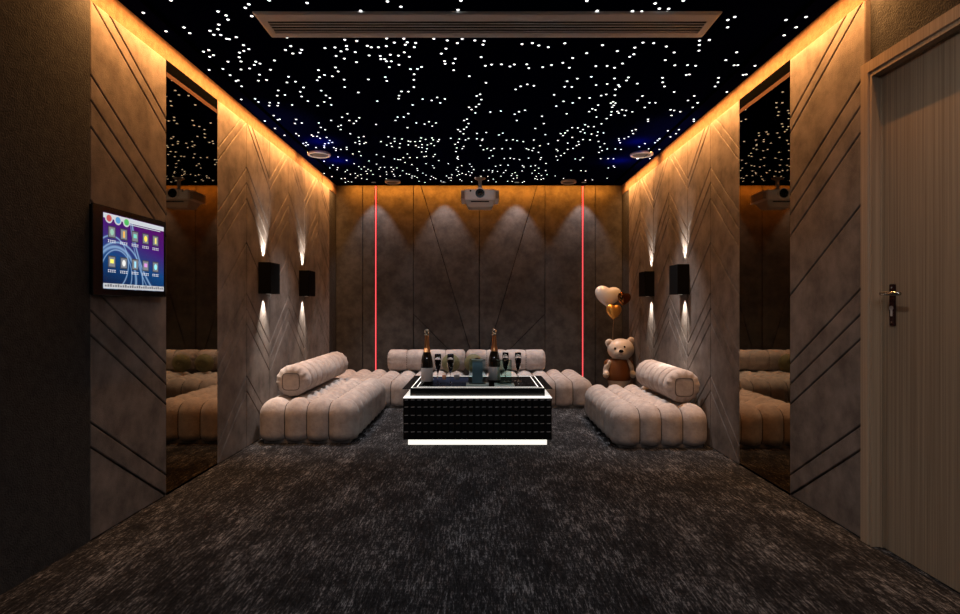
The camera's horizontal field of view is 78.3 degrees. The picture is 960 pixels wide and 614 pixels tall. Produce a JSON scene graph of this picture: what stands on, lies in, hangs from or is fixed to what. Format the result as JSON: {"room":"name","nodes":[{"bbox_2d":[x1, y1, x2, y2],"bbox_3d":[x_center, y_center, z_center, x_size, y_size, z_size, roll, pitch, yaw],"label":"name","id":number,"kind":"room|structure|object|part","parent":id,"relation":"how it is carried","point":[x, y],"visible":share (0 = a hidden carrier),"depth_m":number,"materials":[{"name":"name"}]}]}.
{"room":"karaoke room","nodes":[
{"label":"karaoke room","id":0,"kind":"room"},
{"bbox_2d":[0,0,336,594],"bbox_3d":[-2.112,-0.256,3.540,0.200,2.938,9.880,0,0,0],"label":"wall","id":1,"kind":"structure","parent":0,"point":[83,82],"depth_m":3.15,"materials":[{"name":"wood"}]},
{"bbox_2d":[89,203,165,296],"bbox_3d":[-1.996,-0.299,3.381,0.027,0.476,0.704,0,0,0],"label":"screen","id":2,"kind":"object","parent":1,"relation":"attached to","point":[127,250],"visible":1,"depth_m":3.31,"materials":[{"name":"glass"},{"name":"plastic"}]},
{"bbox_3d":[-1.985,-0.244,3.182,0.001,0.052,0.052,0,0,0],"label":"icon frame","id":3,"kind":"part","parent":2,"relation":"part of","materials":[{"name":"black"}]},
{"bbox_3d":[-1.985,-0.404,3.182,0.001,0.052,0.052,0,0,0],"label":"icon frame","id":4,"kind":"part","parent":2,"relation":"part of","materials":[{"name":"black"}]},
{"bbox_3d":[-1.985,-0.244,3.289,0.001,0.052,0.052,0,0,0],"label":"icon frame","id":5,"kind":"part","parent":2,"relation":"part of","materials":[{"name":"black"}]},
{"bbox_3d":[-1.985,-0.404,3.289,0.001,0.052,0.052,0,0,0],"label":"icon frame","id":6,"kind":"part","parent":2,"relation":"part of","materials":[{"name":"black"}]},
{"bbox_3d":[-1.985,-0.244,3.396,0.001,0.052,0.052,0,0,0],"label":"icon frame","id":7,"kind":"part","parent":2,"relation":"part of","materials":[{"name":"black"}]},
{"bbox_3d":[-1.985,-0.404,3.396,0.001,0.052,0.052,0,0,0],"label":"icon frame","id":8,"kind":"part","parent":2,"relation":"part of","materials":[{"name":"black"}]},
{"bbox_3d":[-1.985,-0.244,3.503,0.001,0.052,0.052,0,0,0],"label":"icon frame","id":9,"kind":"part","parent":2,"relation":"part of","materials":[{"name":"black"}]},
{"bbox_3d":[-1.985,-0.404,3.610,0.001,0.052,0.052,0,0,0],"label":"icon frame","id":10,"kind":"part","parent":2,"relation":"part of","materials":[{"name":"black"}]},
{"bbox_3d":[-2.027,-0.186,3.417,0.030,2.800,0.737,0,0,0],"label":"upholstered panel","id":11,"kind":"part","parent":1,"relation":"part of","materials":[{"name":"fabric"}]},
{"bbox_2d":[165,72,217,494],"bbox_3d":[-2.021,-0.151,4.160,0.012,2.722,0.738,0,0,0],"label":"mirror","id":12,"kind":"object","parent":1,"relation":"attached to","point":[191,121],"visible":0.98,"depth_m":4.14,"materials":[{"name":"brown mirror"}]},
{"bbox_3d":[-2.021,-1.497,4.160,0.012,0.030,0.738,0,0,0],"label":"rail","id":13,"kind":"part","parent":12,"relation":"part of","materials":[{"name":"brown"}]},
{"bbox_3d":[-2.021,1.204,4.160,0.012,0.012,0.738,0,0,0],"label":"rail","id":14,"kind":"part","parent":12,"relation":"part of","materials":[{"name":"black"}]},
{"bbox_3d":[-2.027,-0.190,4.810,0.030,2.794,0.553,0,0,0],"label":"upholstered panel","id":15,"kind":"part","parent":1,"relation":"part of","materials":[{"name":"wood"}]},
{"bbox_3d":[-2.027,-0.190,5.369,0.030,2.794,0.553,0,0,0],"label":"upholstered panel","id":16,"kind":"part","parent":1,"relation":"part of","materials":[{"name":"fabric"}]},
{"bbox_2d":[258,262,279,293],"bbox_3d":[-1.954,-0.265,5.475,0.113,0.292,0.250,0,0,0],"label":"wall sconce","id":17,"kind":"object","parent":1,"relation":"attached to","point":[268,272],"visible":1,"depth_m":5.35,"materials":[{"name":"black metal"}]},
{"bbox_3d":[-2.027,-0.190,5.928,0.030,2.794,0.553,0,0,0],"label":"upholstered panel","id":18,"kind":"part","parent":1,"relation":"part of","materials":[{"name":"fabric"}]},
{"bbox_3d":[-2.027,-0.190,6.487,0.030,2.794,0.553,0,0,0],"label":"upholstered panel","id":19,"kind":"part","parent":1,"relation":"part of","materials":[{"name":"fabric"}]},
{"bbox_2d":[299,270,314,296],"bbox_3d":[-1.954,-0.265,6.680,0.113,0.292,0.250,0,0,0],"label":"wall sconce","id":20,"kind":"object","parent":1,"relation":"attached to","point":[306,277],"visible":1,"depth_m":6.56,"materials":[{"name":"black metal"}]},
{"bbox_3d":[-2.027,-0.190,7.046,0.030,2.794,0.553,0,0,0],"label":"upholstered panel","id":21,"kind":"part","parent":1,"relation":"part of","materials":[{"name":"fabric"}]},
{"bbox_3d":[-2.027,-0.190,7.605,0.030,2.794,0.553,0,0,0],"label":"upholstered panel","id":22,"kind":"part","parent":1,"relation":"part of","materials":[{"name":"fabric"}]},
{"bbox_2d":[118,0,836,185],"bbox_3d":[-0.012,-1.761,3.540,4.600,0.128,9.880,0,0,0],"label":"ceiling","id":23,"kind":"structure","parent":0,"point":[410,111],"depth_m":4.49,"materials":[{"name":"black"}]},
{"bbox_3d":[-1.895,-1.711,4.660,0.026,0.028,7.020,0,0,0],"label":"light rail","id":24,"kind":"part","parent":23,"relation":"part of","materials":[{"name":"black"}]},
{"bbox_2d":[307,150,330,157],"bbox_3d":[-1.800,-1.708,6.600,0.255,0.034,0.255,0,0,0],"label":"recessed light","id":25,"kind":"object","parent":23,"relation":"in","point":[314,153],"visible":0.98,"depth_m":6.57,"materials":[{"name":"silver metal"}]},
{"bbox_2d":[311,153,327,156],"bbox_3d":[-1.800,-1.702,6.600,0.200,0.005,0.200,0,0,0],"label":"grille","id":26,"kind":"object","parent":25,"relation":"attached to","point":[312,154],"depth_m":6.60,"materials":[{"name":"grey metal"}]},
{"bbox_2d":[385,179,399,183],"bbox_3d":[-1.192,-1.708,8.050,0.214,0.034,0.214,0,0,0],"label":"recessed light","id":27,"kind":"object","parent":23,"relation":"in","point":[388,181],"visible":1,"depth_m":7.99,"materials":[{"name":"silver metal"}]},
{"bbox_3d":[-0.012,-1.711,8.193,3.660,0.028,0.026,0,0,0],"label":"light rail","id":28,"kind":"part","parent":23,"relation":"part of","materials":[{"name":"black"}]},
{"bbox_2d":[461,177,498,209],"bbox_3d":[0.000,-1.524,7.934,0.504,0.403,0.432,0,0,0],"label":"projector","id":29,"kind":"object","parent":23,"relation":"hanging from","point":[479,198],"visible":1,"depth_m":7.78,"materials":[{"name":"grey plastic"}]},
{"bbox_2d":[252,11,721,37],"bbox_3d":[0.043,-1.717,3.598,2.740,0.016,0.315,0,0,0],"label":"ceiling vent","id":30,"kind":"object","parent":23,"relation":"in","point":[279,24],"visible":1,"depth_m":3.57,"materials":[{"name":"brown metal"}]},
{"bbox_2d":[561,179,575,184],"bbox_3d":[1.208,-1.708,8.050,0.214,0.034,0.214,0,0,0],"label":"recessed light","id":31,"kind":"object","parent":23,"relation":"in","point":[565,181],"visible":1,"depth_m":7.99,"materials":[{"name":"silver metal"}]},
{"bbox_2d":[630,150,652,157],"bbox_3d":[1.808,-1.708,6.600,0.255,0.034,0.255,0,0,0],"label":"recessed light","id":32,"kind":"object","parent":23,"relation":"in","point":[641,153],"visible":0.99,"depth_m":6.58,"materials":[{"name":"silver metal"}]},
{"bbox_2d":[632,153,650,156],"bbox_3d":[1.808,-1.702,6.600,0.200,0.005,0.200,0,0,0],"label":"grille","id":33,"kind":"object","parent":32,"relation":"attached to","point":[633,154],"depth_m":6.59,"materials":[{"name":"grey"}]},
{"bbox_3d":[1.871,-1.711,4.660,0.026,0.028,7.020,0,0,0],"label":"light rail","id":34,"kind":"part","parent":23,"relation":"part of","materials":[{"name":"black"}]},
{"bbox_2d":[336,186,621,387],"bbox_3d":[-0.012,-0.258,8.415,4.060,2.935,0.130,0,0,0],"label":"wall","id":35,"kind":"structure","parent":0,"point":[448,269],"depth_m":8.35,"materials":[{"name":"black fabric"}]},
{"bbox_3d":[-1.851,-0.257,8.365,0.372,2.927,0.030,0,0,0],"label":"wall panel","id":36,"kind":"part","parent":35,"relation":"part of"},
{"bbox_2d":[375,186,376,369],"bbox_3d":[-1.477,-0.262,8.365,0.015,2.903,0.026,0,0,0],"label":"led strip","id":37,"kind":"object","parent":35,"relation":"attached to","point":[375,186],"visible":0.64,"depth_m":8.37,"materials":[{"name":"red"}]},
{"bbox_3d":[-1.302,-0.257,8.365,0.712,2.927,0.030,0,0,0],"label":"wall panel","id":38,"kind":"part","parent":35,"relation":"part of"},
{"bbox_3d":[-0.476,-0.257,8.365,0.926,2.927,0.030,0,0,0],"label":"wall panel","id":39,"kind":"part","parent":35,"relation":"part of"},
{"bbox_3d":[0.455,-0.257,8.365,0.923,2.927,0.030,0,0,0],"label":"wall panel","id":40,"kind":"part","parent":35,"relation":"part of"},
{"bbox_3d":[1.277,-0.257,8.365,0.706,2.927,0.030,0,0,0],"label":"wall panel","id":41,"kind":"part","parent":35,"relation":"part of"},
{"bbox_2d":[582,186,582,375],"bbox_3d":[1.456,-0.262,8.365,0.015,2.903,0.026,0,0,0],"label":"led strip","id":42,"kind":"object","parent":35,"relation":"attached to","point":[582,186],"visible":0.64,"depth_m":8.36,"materials":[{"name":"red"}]},
{"bbox_3d":[1.825,-0.257,8.365,0.377,2.927,0.030,0,0,0],"label":"wall panel","id":43,"kind":"part","parent":35,"relation":"part of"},
{"bbox_2d":[0,408,959,613],"bbox_3d":[-0.012,1.260,3.540,4.600,0.100,9.880,0,0,0],"label":"floor","id":44,"kind":"structure","parent":0,"point":[579,522],"depth_m":2.98,"materials":[{"name":"grey carpet"}]},
{"bbox_2d":[260,378,384,442],"bbox_3d":[-1.542,1.015,6.090,0.890,0.390,1.780,0,0,0],"label":"seat","id":45,"kind":"object","parent":44,"relation":"on","point":[336,410],"visible":0.89,"depth_m":5.26,"materials":[{"name":"beige fabric"}]},
{"bbox_2d":[276,351,347,396],"bbox_3d":[-1.747,0.685,6.320,0.306,0.296,1.749,0,0,0],"label":"bolster","id":46,"kind":"object","parent":45,"relation":"on","point":[295,379],"visible":1,"depth_m":5.70,"materials":[{"name":"beige fabric"}]},
{"bbox_2d":[329,369,464,407],"bbox_3d":[-1.072,1.034,7.655,1.770,0.352,1.250,0,0,0],"label":"module","id":47,"kind":"object","parent":44,"relation":"on","point":[393,381],"visible":0.39,"depth_m":7.32,"materials":[{"name":"beige fabric"}]},
{"bbox_2d":[387,349,465,370],"bbox_3d":[-0.726,0.722,8.077,1.064,0.291,0.300,0,0,0],"label":"bolster","id":48,"kind":"object","parent":47,"relation":"on","point":[397,359],"visible":0.67,"depth_m":7.95,"materials":[{"name":"beige fabric"}]},
{"bbox_2d":[442,355,459,371],"bbox_3d":[-0.387,0.743,7.799,0.244,0.244,0.160,0,0,0],"label":"round cushion","id":49,"kind":"object","parent":47,"relation":"on","point":[456,359],"visible":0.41,"depth_m":7.75,"materials":[{"name":"green fabric"}]},
{"bbox_2d":[402,376,552,444],"bbox_3d":[-0.022,0.968,5.704,1.344,0.483,1.112,0,0,0],"label":"coffee table","id":50,"kind":"object","parent":44,"relation":"on","point":[443,413],"visible":0.95,"depth_m":5.15,"materials":[{"name":"black leather"}]},
{"bbox_3d":[-0.663,0.980,5.700,0.022,0.361,1.100,0,0,0],"label":"studded panel","id":51,"kind":"part","parent":50,"relation":"part of","materials":[{"name":"black leather"}]},
{"bbox_2d":[421,329,432,384],"bbox_3d":[-0.500,0.468,5.560,0.114,0.517,0.114,0,0,0],"label":"champagne bottle","id":52,"kind":"object","parent":50,"relation":"on","point":[426,361],"visible":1,"depth_m":5.52,"materials":[{"name":"black glass"}]},
{"bbox_3d":[-0.500,0.514,5.560,0.112,0.425,0.112,0,0,0],"label":"bottle glass","id":53,"kind":"part","parent":52,"relation":"part of","materials":[{"name":"black glass"}]},
{"bbox_2d":[434,354,440,383],"bbox_3d":[-0.400,0.587,5.600,0.066,0.280,0.066,0,0,0],"label":"champagne flute","id":54,"kind":"object","parent":50,"relation":"on","point":[437,360],"visible":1,"depth_m":5.58,"materials":[{"name":"clear glass"}]},
{"bbox_2d":[447,354,453,383],"bbox_3d":[-0.280,0.587,5.600,0.066,0.280,0.066,0,0,0],"label":"champagne flute","id":55,"kind":"object","parent":50,"relation":"on","point":[450,357],"visible":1,"depth_m":5.58,"materials":[{"name":"clear glass"}]},
{"bbox_2d":[433,377,468,382],"bbox_3d":[-0.284,0.713,5.760,0.340,0.028,0.180,0,0,0],"label":"serving tray","id":56,"kind":"object","parent":50,"relation":"on","point":[461,379],"visible":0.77,"depth_m":5.67,"materials":[{"name":"blue"}]},
{"bbox_2d":[466,358,488,385],"bbox_3d":[-0.024,0.601,5.500,0.210,0.252,0.140,0,0,0],"label":"glass holder","id":57,"kind":"object","parent":50,"relation":"on","point":[477,366],"visible":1,"depth_m":5.46,"materials":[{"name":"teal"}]},
{"bbox_3d":[-0.022,0.980,5.159,1.300,0.361,0.022,0,0,0],"label":"studded panel","id":58,"kind":"part","parent":50,"relation":"part of","materials":[{"name":"black leather"}]},
{"bbox_2d":[403,390,551,397],"bbox_3d":[-0.022,0.794,5.700,1.300,0.006,1.100,0,0,0],"label":"light strip","id":59,"kind":"object","parent":50,"relation":"attached to","point":[409,395],"depth_m":5.25,"materials":[{"name":"white plastic"}]},
{"bbox_3d":[-0.022,0.732,5.765,1.344,0.007,0.990,0,0,0],"label":"glass","id":60,"kind":"part","parent":50,"relation":"part of","materials":[{"name":"black glass"}]},
{"bbox_2d":[488,329,499,382],"bbox_3d":[0.137,0.468,5.660,0.114,0.517,0.114,0,0,33],"label":"champagne bottle","id":61,"kind":"object","parent":50,"relation":"on","point":[494,356],"visible":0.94,"depth_m":5.62,"materials":[{"name":"black glass"}]},
{"bbox_3d":[0.137,0.514,5.660,0.112,0.425,0.112,0,0,33],"label":"bottle glass","id":62,"kind":"part","parent":61,"relation":"part of","materials":[{"name":"black glass"}]},
{"bbox_2d":[494,360,514,385],"bbox_3d":[0.225,0.609,5.470,0.182,0.235,0.140,0,0,0],"label":"glass holder","id":63,"kind":"object","parent":50,"relation":"on","point":[504,367],"visible":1,"depth_m":5.43,"materials":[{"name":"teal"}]},
{"bbox_2d":[502,352,508,359],"bbox_3d":[0.250,0.587,5.780,0.066,0.280,0.066,0,0,0],"label":"champagne flute","id":64,"kind":"object","parent":50,"relation":"on","point":[505,356],"visible":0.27,"depth_m":5.76,"materials":[{"name":"clear glass"}]},
{"bbox_2d":[515,352,520,381],"bbox_3d":[0.373,0.587,5.780,0.066,0.280,0.066,0,0,0],"label":"champagne flute","id":65,"kind":"object","parent":50,"relation":"on","point":[517,354],"visible":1,"depth_m":5.76,"materials":[{"name":"clear glass"}]},
{"bbox_3d":[0.619,0.980,5.700,0.022,0.361,1.100,0,0,0],"label":"studded panel","id":66,"kind":"part","parent":50,"relation":"part of","materials":[{"name":"black leather"}]},
{"bbox_2d":[468,369,591,407],"bbox_3d":[0.598,1.034,7.655,1.550,0.352,1.250,0,0,0],"label":"module","id":67,"kind":"object","parent":44,"relation":"on","point":[569,387],"visible":0.38,"depth_m":7.08,"materials":[{"name":"beige fabric"}]},
{"bbox_2d":[464,354,480,370],"bbox_3d":[-0.087,0.743,7.799,0.244,0.244,0.160,0,0,0],"label":"round cushion","id":68,"kind":"object","parent":67,"relation":"on","point":[471,356],"visible":0.27,"depth_m":7.75,"materials":[{"name":"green fabric"}]},
{"bbox_2d":[466,349,545,370],"bbox_3d":[0.350,0.723,8.077,1.084,0.292,0.300,0,0,0],"label":"bolster","id":69,"kind":"object","parent":67,"relation":"on","point":[532,359],"visible":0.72,"depth_m":7.95,"materials":[{"name":"beige fabric"}]},
{"bbox_2d":[603,337,635,387],"bbox_3d":[1.791,0.799,7.601,0.431,0.820,0.323,0,0,0],"label":"statue","id":70,"kind":"object","parent":44,"relation":"on","point":[618,370],"visible":0.89,"depth_m":7.53,"materials":[{"name":"beige plastic"}]},
{"bbox_2d":[595,286,620,306],"bbox_3d":[1.708,-0.141,7.861,0.357,0.284,0.181,0,0,0],"label":"heart balloon","id":71,"kind":"object","parent":70,"relation":"attached to","point":[605,295],"visible":0.96,"depth_m":7.79,"materials":[{"name":"white plastic"}]},
{"bbox_2d":[606,304,620,323],"bbox_3d":[1.751,0.327,7.730,0.203,0.726,0.127,0,0,0],"label":"heart balloon","id":72,"kind":"object","parent":70,"relation":"attached to","point":[613,311],"visible":0.98,"depth_m":7.68,"materials":[{"name":"gold metal"}]},
{"bbox_2d":[618,292,630,305],"bbox_3d":[1.873,-0.106,7.656,0.177,0.182,0.094,0,0,0],"label":"heart balloon","id":73,"kind":"object","parent":70,"relation":"attached to","point":[623,298],"visible":1,"depth_m":7.62,"materials":[{"name":"brown metal"}]},
{"bbox_2d":[585,384,706,447],"bbox_3d":[1.558,1.026,5.790,0.840,0.368,1.540,0,0,0],"label":"seat","id":74,"kind":"object","parent":44,"relation":"on","point":[631,416],"visible":0.95,"depth_m":5.08,"materials":[{"name":"beige fabric"}]},
{"bbox_2d":[635,359,699,402],"bbox_3d":[1.808,0.705,5.770,0.308,0.298,1.109,0,0,0],"label":"bolster","id":75,"kind":"object","parent":74,"relation":"on","point":[678,384],"visible":1,"depth_m":5.29,"materials":[{"name":"beige fabric"}]},
{"bbox_2d":[622,0,959,536],"bbox_3d":[2.088,-0.256,3.540,0.200,2.938,9.880,0,0,0],"label":"wall","id":76,"kind":"structure","parent":0,"point":[683,206],"depth_m":3.69,"materials":[{"name":"fabric"}]},
{"bbox_3d":[2.003,-0.190,7.605,0.030,2.794,0.553,0,0,0],"label":"upholstered panel","id":77,"kind":"part","parent":76,"relation":"part of","materials":[{"name":"fabric"}]},
{"bbox_2d":[639,271,653,296],"bbox_3d":[1.931,-0.265,6.840,0.113,0.292,0.250,0,0,0],"label":"wall sconce","id":78,"kind":"object","parent":76,"relation":"attached to","point":[646,278],"visible":1,"depth_m":6.71,"materials":[{"name":"black metal"}]},
{"bbox_3d":[2.003,-0.190,7.046,0.030,2.794,0.553,0,0,0],"label":"upholstered panel","id":79,"kind":"part","parent":76,"relation":"part of","materials":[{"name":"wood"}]},
{"bbox_3d":[2.003,-0.190,6.487,0.030,2.794,0.553,0,0,0],"label":"upholstered panel","id":80,"kind":"part","parent":76,"relation":"part of","materials":[{"name":"fabric"}]},
{"bbox_3d":[2.003,-0.190,5.928,0.030,2.794,0.553,0,0,0],"label":"upholstered panel","id":81,"kind":"part","parent":76,"relation":"part of","materials":[{"name":"fabric"}]},
{"bbox_2d":[669,264,688,294],"bbox_3d":[1.931,-0.265,5.720,0.113,0.292,0.250,0,0,0],"label":"wall sconce","id":82,"kind":"object","parent":76,"relation":"attached to","point":[678,273],"visible":1,"depth_m":5.59,"materials":[{"name":"black metal"}]},
{"bbox_3d":[2.003,-0.190,5.369,0.030,2.794,0.553,0,0,0],"label":"upholstered panel","id":83,"kind":"part","parent":76,"relation":"part of","materials":[{"name":"fabric"}]},
{"bbox_3d":[2.003,-0.190,4.810,0.030,2.794,0.553,0,0,0],"label":"upholstered panel","id":84,"kind":"part","parent":76,"relation":"part of","materials":[{"name":"fabric"}]},
{"bbox_2d":[739,72,790,494],"bbox_3d":[1.996,-0.151,4.160,0.012,2.722,0.738,0,0,0],"label":"mirror","id":85,"kind":"object","parent":76,"relation":"attached to","point":[765,132],"visible":1,"depth_m":4.10,"materials":[{"name":"brown mirror"}]},
{"bbox_3d":[1.996,-1.497,4.160,0.012,0.030,0.738,0,0,0],"label":"rail","id":86,"kind":"part","parent":85,"relation":"part of","materials":[{"name":"brown"}]},
{"bbox_3d":[1.996,1.204,4.160,0.012,0.012,0.738,0,0,0],"label":"rail","id":87,"kind":"part","parent":85,"relation":"part of","materials":[{"name":"black"}]},
{"bbox_3d":[2.003,-0.186,3.417,0.030,2.800,0.737,0,0,0],"label":"upholstered panel","id":88,"kind":"part","parent":76,"relation":"part of","materials":[{"name":"fabric"}]},
{"bbox_2d":[861,4,959,592],"bbox_3d":[2.060,-0.019,2.478,0.236,2.458,1.161,0,0,0],"label":"door","id":89,"kind":"structure","parent":76,"relation":"in","point":[910,91],"depth_m":2.75,"materials":[{"name":"brown wood"}]},
{"bbox_3d":[1.980,-0.064,2.820,0.074,0.021,0.150,0,0,0],"label":"handle lever","id":90,"kind":"part","parent":89,"relation":"part of","materials":[{"name":"silver metal"}]},
{"bbox_3d":[2.018,-0.010,2.885,0.009,0.204,0.040,0,0,0],"label":"handle plate","id":91,"kind":"part","parent":89,"relation":"part of","materials":[{"name":"brown metal"}]}
]}

